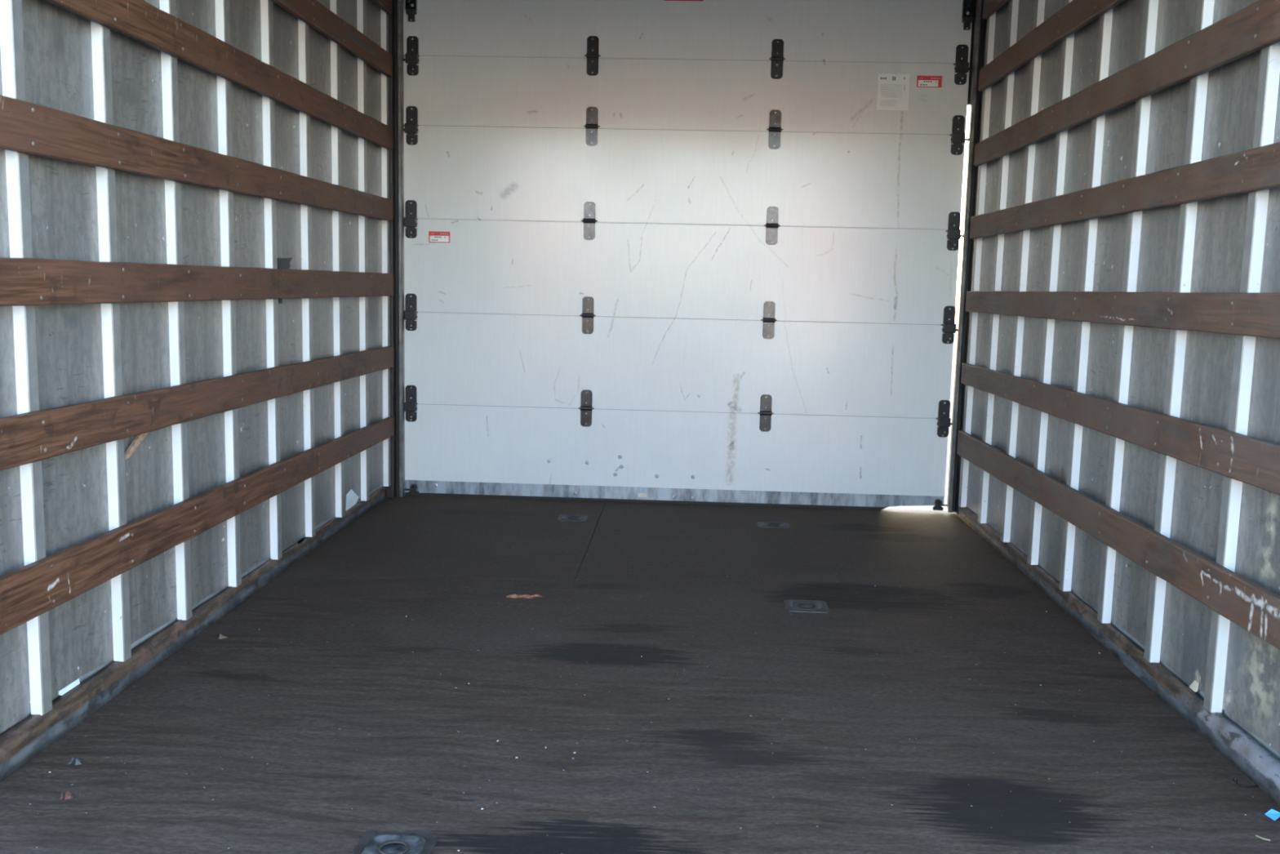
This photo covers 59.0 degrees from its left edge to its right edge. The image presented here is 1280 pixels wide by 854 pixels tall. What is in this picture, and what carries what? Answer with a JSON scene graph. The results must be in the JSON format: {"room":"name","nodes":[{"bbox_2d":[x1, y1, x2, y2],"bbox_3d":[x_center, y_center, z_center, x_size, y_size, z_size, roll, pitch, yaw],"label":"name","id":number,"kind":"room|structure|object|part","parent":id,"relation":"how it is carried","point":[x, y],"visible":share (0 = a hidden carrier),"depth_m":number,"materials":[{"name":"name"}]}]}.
{"room":"moving truck interior","nodes":[
{"label":"moving truck interior","id":0,"kind":"room"},
{"bbox_2d":[0,0,394,734],"bbox_3d":[-1.099,-0.659,3.297,0.082,2.540,2.960,2,7,2],"label":"wall","id":1,"kind":"structure","parent":0,"point":[159,159],"depth_m":2.71,"materials":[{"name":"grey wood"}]},
{"bbox_3d":[-1.163,-0.561,1.946,0.005,2.280,0.250,2,7,2],"label":"panel","id":2,"kind":"part","parent":1,"relation":"part of","materials":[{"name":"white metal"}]},
{"bbox_3d":[-1.144,-0.573,2.071,0.024,2.279,0.034,2,7,2],"label":"post","id":3,"kind":"part","parent":1,"relation":"part of","materials":[{"name":"white metal"}]},
{"bbox_3d":[-1.151,-0.596,2.229,0.004,2.281,0.315,2,7,2],"label":"panel","id":4,"kind":"part","parent":1,"relation":"part of","materials":[{"name":"grey metal"}]},
{"bbox_3d":[-1.130,-0.612,2.386,0.024,2.279,0.034,2,7,2],"label":"post","id":5,"kind":"part","parent":1,"relation":"part of","materials":[{"name":"white metal"}]},
{"bbox_2d":[124,431,148,460],"bbox_3d":[-1.136,0.036,2.548,0.008,0.065,0.097,2,7,8],"label":"wood splinter","id":6,"kind":"object","parent":1,"relation":"attached to","point":[139,438],"visible":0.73,"depth_m":2.54,"materials":[{"name":"beige wood"}]},
{"bbox_3d":[-1.136,-0.636,2.541,0.003,2.278,0.311,2,7,2],"label":"panel","id":7,"kind":"part","parent":1,"relation":"part of","materials":[{"name":"grey metal"}]},
{"bbox_3d":[-1.116,-0.650,2.696,0.024,2.279,0.034,2,7,2],"label":"post","id":8,"kind":"part","parent":1,"relation":"part of","materials":[{"name":"white metal"}]},
{"bbox_2d":[0,485,386,781],"bbox_3d":[-1.114,0.457,3.240,0.043,0.059,3.010,2,7,2],"label":"baseboard","id":9,"kind":"structure","parent":1,"relation":"attached to","point":[23,741],"depth_m":2.58,"materials":[{"name":"brown wood"}]},
{"bbox_3d":[-1.122,-0.675,2.852,0.004,2.278,0.312,2,7,2],"label":"panel","id":10,"kind":"part","parent":1,"relation":"part of","materials":[{"name":"grey metal"}]},
{"bbox_3d":[-1.102,-0.689,3.008,0.024,2.279,0.034,2,7,2],"label":"post","id":11,"kind":"part","parent":1,"relation":"part of","materials":[{"name":"white metal"}]},
{"bbox_3d":[-1.108,-0.714,3.164,0.005,2.278,0.314,2,7,2],"label":"panel","id":12,"kind":"part","parent":1,"relation":"part of","materials":[{"name":"grey metal"}]},
{"bbox_3d":[-1.087,-0.728,3.321,0.024,2.279,0.034,2,7,2],"label":"post","id":13,"kind":"part","parent":1,"relation":"part of","materials":[{"name":"white metal"}]},
{"bbox_2d":[276,257,292,303],"bbox_3d":[-1.082,-0.447,3.448,0.006,0.139,0.118,2,7,2],"label":"strap","id":14,"kind":"object","parent":1,"relation":"attached to","point":[282,263],"visible":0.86,"depth_m":3.42,"materials":[{"name":"grey metal"}]},
{"bbox_3d":[-1.094,-0.751,3.477,0.003,2.281,0.312,2,7,2],"label":"panel","id":15,"kind":"part","parent":1,"relation":"part of","materials":[{"name":"grey metal"}]},
{"bbox_3d":[-1.073,-0.767,3.632,0.024,2.279,0.034,2,7,2],"label":"post","id":16,"kind":"part","parent":1,"relation":"part of","materials":[{"name":"white metal"}]},
{"bbox_3d":[-1.079,-0.791,3.791,0.006,2.278,0.319,2,7,2],"label":"panel","id":17,"kind":"part","parent":1,"relation":"part of","materials":[{"name":"grey metal"}]},
{"bbox_3d":[-1.059,-0.807,3.950,0.024,2.279,0.034,2,7,2],"label":"post","id":18,"kind":"part","parent":1,"relation":"part of","materials":[{"name":"white metal"}]},
{"bbox_3d":[-1.065,-0.831,4.107,0.005,2.279,0.314,2,7,2],"label":"panel","id":19,"kind":"part","parent":1,"relation":"part of","materials":[{"name":"grey metal"}]},
{"bbox_3d":[-1.045,-0.846,4.263,0.024,2.279,0.034,2,7,2],"label":"post","id":20,"kind":"part","parent":1,"relation":"part of","materials":[{"name":"white metal"}]},
{"bbox_3d":[-1.051,-0.869,4.423,0.004,2.280,0.319,2,7,2],"label":"panel","id":21,"kind":"part","parent":1,"relation":"part of","materials":[{"name":"grey metal"}]},
{"bbox_3d":[-1.030,-0.885,4.582,0.024,2.279,0.034,2,7,2],"label":"post","id":22,"kind":"part","parent":1,"relation":"part of","materials":[{"name":"white metal"}]},
{"bbox_2d":[385,0,404,497],"bbox_3d":[-1.008,-0.846,4.635,0.064,2.300,0.072,2,7,2],"label":"door track","id":23,"kind":"object","parent":1,"relation":"attached to","point":[397,487],"visible":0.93,"depth_m":4.65,"materials":[{"name":"metal"}]},
{"bbox_3d":[-1.023,-0.847,4.636,0.034,2.299,0.072,2,7,2],"label":"jamb post","id":24,"kind":"part","parent":23,"relation":"part of","materials":[{"name":"metal"}]},
{"bbox_2d":[402,0,974,510],"bbox_3d":[0.163,-0.829,4.628,2.336,2.321,0.046,2,7,2],"label":"door","id":25,"kind":"structure","parent":23,"relation":"attached to","point":[672,251],"depth_m":4.64,"materials":[{"name":"white metal"}]},
{"bbox_3d":[-0.922,-1.730,4.557,0.043,0.100,0.020,2,7,2],"label":"bracket plate","id":26,"kind":"part","parent":25,"relation":"part of","materials":[{"name":"metal"}]},
{"bbox_3d":[0.127,0.282,4.779,2.288,0.053,0.024,2,7,2],"label":"rail","id":27,"kind":"part","parent":25,"relation":"part of","materials":[{"name":"grey metal"}]},
{"bbox_3d":[0.133,0.097,4.757,2.292,0.331,0.020,2,7,2],"label":"panel","id":28,"kind":"part","parent":25,"relation":"part of","materials":[{"name":"white metal"}]},
{"bbox_3d":[0.141,-0.259,4.713,2.292,0.385,0.020,2,7,2],"label":"panel","id":29,"kind":"part","parent":25,"relation":"part of","materials":[{"name":"white metal"}]},
{"bbox_3d":[0.150,-0.641,4.665,2.292,0.384,0.020,2,7,2],"label":"panel","id":30,"kind":"part","parent":25,"relation":"part of","materials":[{"name":"white metal"}]},
{"bbox_3d":[0.158,-1.019,4.617,2.292,0.375,0.020,2,7,2],"label":"panel","id":31,"kind":"part","parent":25,"relation":"part of","materials":[{"name":"white metal"}]},
{"bbox_3d":[0.166,-1.343,4.577,2.292,0.276,0.020,2,7,2],"label":"panel","id":32,"kind":"part","parent":25,"relation":"part of","materials":[{"name":"white metal"}]},
{"bbox_3d":[0.172,-1.621,4.542,2.292,0.283,0.020,2,7,2],"label":"panel","id":33,"kind":"part","parent":25,"relation":"part of","materials":[{"name":"white metal"}]},
{"bbox_3d":[1.296,-1.664,4.464,0.043,0.100,0.020,2,7,2],"label":"bracket plate","id":34,"kind":"part","parent":25,"relation":"part of","materials":[{"name":"metal"}]},
{"bbox_2d":[0,494,1279,853],"bbox_3d":[0.057,0.574,3.289,2.460,0.148,3.185,2,7,2],"label":"floor","id":35,"kind":"structure","parent":0,"point":[913,714],"depth_m":2.44,"materials":[{"name":"wood"}]},
{"bbox_2d":[59,790,73,799],"bbox_3d":[-1.003,0.642,1.975,0.022,0.010,0.018,-2,8,-26],"label":"chip","id":36,"kind":"object","parent":35,"relation":"on","point":[68,795],"visible":1,"depth_m":1.97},
{"bbox_2d":[67,756,82,764],"bbox_3d":[-1.056,0.623,2.116,0.031,0.011,0.023,2,7,2],"label":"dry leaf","id":37,"kind":"object","parent":35,"relation":"on","point":[74,761],"visible":1,"depth_m":2.11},
{"bbox_2d":[217,633,227,639],"bbox_3d":[-1.059,0.529,2.865,0.025,0.010,0.024,2,7,2],"label":"chips","id":38,"kind":"object","parent":35,"relation":"on","point":[220,636],"visible":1,"depth_m":2.86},
{"bbox_2d":[351,831,437,853],"bbox_3d":[-0.396,0.678,1.818,0.125,0.006,0.115,2,7,2],"label":"anchor","id":39,"kind":"object","parent":35,"relation":"on","point":[383,842],"visible":1,"depth_m":1.84,"materials":[{"name":"metal"}]},
{"bbox_2d":[556,514,588,521],"bbox_3d":[-0.263,0.355,4.419,0.115,0.006,0.120,2,7,2],"label":"anchor","id":40,"kind":"object","parent":35,"relation":"on","point":[562,517],"visible":1,"depth_m":4.41,"materials":[{"name":"metal"}]},
{"bbox_2d":[756,521,790,528],"bbox_3d":[0.518,0.378,4.379,0.125,0.006,0.100,2,7,2],"label":"anchor","id":41,"kind":"object","parent":35,"relation":"on","point":[760,524],"visible":1,"depth_m":4.37,"materials":[{"name":"metal"}]},
{"bbox_2d":[783,599,829,613],"bbox_3d":[0.481,0.516,3.270,0.125,0.006,0.120,2,7,2],"label":"anchor","id":42,"kind":"object","parent":35,"relation":"on","point":[791,605],"visible":1,"depth_m":3.26,"materials":[{"name":"metal"}]},
{"bbox_2d":[1233,777,1257,786],"bbox_3d":[1.143,0.673,2.137,0.042,0.008,0.024,6,9,35],"label":"wire piece","id":43,"kind":"object","parent":35,"relation":"on","point":[1235,779],"visible":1,"depth_m":2.13,"materials":[{"name":"black metal"}]},
{"bbox_2d":[1255,835,1270,840],"bbox_3d":[1.061,0.700,1.925,0.006,0.003,0.023,-6,10,-44],"label":"straw piece","id":44,"kind":"object","parent":35,"relation":"on","point":[1255,835],"visible":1,"depth_m":1.92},
{"bbox_2d":[1265,808,1279,820],"bbox_3d":[1.133,0.688,2.003,0.037,0.010,0.032,2,7,2],"label":"paper scrap","id":45,"kind":"object","parent":35,"relation":"on","point":[1273,814],"visible":1,"depth_m":2.01,"materials":[{"name":"blue paper"}]},
{"bbox_2d":[956,0,1279,759],"bbox_3d":[1.276,-0.592,3.197,0.082,2.540,2.960,2,7,2],"label":"wall","id":46,"kind":"structure","parent":0,"point":[1121,372],"depth_m":2.81,"materials":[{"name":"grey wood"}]},
{"bbox_2d":[946,0,986,514],"bbox_3d":[1.322,-0.782,4.537,0.038,2.294,0.072,2,7,2],"label":"door track","id":47,"kind":"object","parent":46,"relation":"attached to","point":[980,24],"visible":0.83,"depth_m":4.55,"materials":[{"name":"metal"}]},
{"bbox_2d":[967,0,976,106],"bbox_3d":[0.175,-1.671,4.583,2.398,0.674,0.035,2,7,2],"label":"trim","id":48,"kind":"structure","parent":46,"relation":"attached to","point":[973,22],"depth_m":4.54,"materials":[{"name":"brown paint"}]},
{"bbox_3d":[1.326,-0.810,4.417,0.024,2.279,0.034,2,7,2],"label":"post","id":49,"kind":"part","parent":46,"relation":"part of","materials":[{"name":"white metal"}]},
{"bbox_3d":[1.332,-0.794,4.261,0.003,2.280,0.310,2,7,2],"label":"panel","id":50,"kind":"part","parent":46,"relation":"part of","materials":[{"name":"grey metal"}]},
{"bbox_3d":[1.312,-0.771,4.107,0.024,2.279,0.034,2,7,2],"label":"post","id":51,"kind":"part","parent":46,"relation":"part of","materials":[{"name":"white metal"}]},
{"bbox_3d":[1.318,-0.756,3.951,0.004,2.278,0.312,2,7,2],"label":"panel","id":52,"kind":"part","parent":46,"relation":"part of","materials":[{"name":"grey metal"}]},
{"bbox_3d":[1.298,-0.733,3.796,0.024,2.279,0.034,2,7,2],"label":"post","id":53,"kind":"part","parent":46,"relation":"part of","materials":[{"name":"white metal"}]},
{"bbox_3d":[1.304,-0.716,3.636,0.003,2.280,0.320,2,7,2],"label":"panel","id":54,"kind":"part","parent":46,"relation":"part of","materials":[{"name":"grey metal"}]},
{"bbox_3d":[1.283,-0.693,3.477,0.024,2.279,0.034,2,7,2],"label":"post","id":55,"kind":"part","parent":46,"relation":"part of","materials":[{"name":"white metal"}]},
{"bbox_3d":[1.290,-0.676,3.320,0.004,2.281,0.313,2,7,2],"label":"panel","id":56,"kind":"part","parent":46,"relation":"part of","materials":[{"name":"grey metal"}]},
{"bbox_3d":[1.269,-0.654,3.165,0.024,2.279,0.034,2,7,2],"label":"post","id":57,"kind":"part","parent":46,"relation":"part of","materials":[{"name":"white metal"}]},
{"bbox_3d":[1.275,-0.638,3.008,0.005,2.280,0.312,2,7,2],"label":"panel","id":58,"kind":"part","parent":46,"relation":"part of","materials":[{"name":"grey metal"}]},
{"bbox_2d":[958,506,1279,805],"bbox_3d":[1.228,0.523,3.142,0.035,0.059,3.010,2,7,2],"label":"baseboard","id":59,"kind":"structure","parent":46,"relation":"attached to","point":[1257,762],"depth_m":2.61,"materials":[{"name":"grey metal"}]},
{"bbox_3d":[1.255,-0.615,2.853,0.024,2.279,0.034,2,7,2],"label":"post","id":60,"kind":"part","parent":46,"relation":"part of","materials":[{"name":"white metal"}]},
{"bbox_3d":[1.261,-0.602,2.696,0.005,2.274,0.312,2,7,2],"label":"panel","id":61,"kind":"part","parent":46,"relation":"part of","materials":[{"name":"grey metal"}]},
{"bbox_3d":[1.241,-0.577,2.542,0.024,2.279,0.034,2,7,2],"label":"post","id":62,"kind":"part","parent":46,"relation":"part of","materials":[{"name":"white metal"}]},
{"bbox_3d":[1.247,-0.560,2.385,0.005,2.279,0.314,2,7,2],"label":"panel","id":63,"kind":"part","parent":46,"relation":"part of","materials":[{"name":"grey metal"}]},
{"bbox_3d":[1.226,-0.538,2.229,0.024,2.279,0.034,2,7,2],"label":"post","id":64,"kind":"part","parent":46,"relation":"part of","materials":[{"name":"white metal"}]},
{"bbox_3d":[1.233,-0.521,2.071,0.004,2.280,0.314,2,7,2],"label":"panel","id":65,"kind":"part","parent":46,"relation":"part of","materials":[{"name":"grey metal"}]},
{"label":"outside","id":66,"kind":"structure","parent":0,"visible":0},
{"bbox_2d":[885,324,957,510],"bbox_3d":[-0.103,1.646,0.210,120.000,0.001,120.000,2,7,2],"label":"ground","id":67,"kind":"structure","parent":66,"point":[921,507],"depth_m":11.65,"materials":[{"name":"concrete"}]}
]}

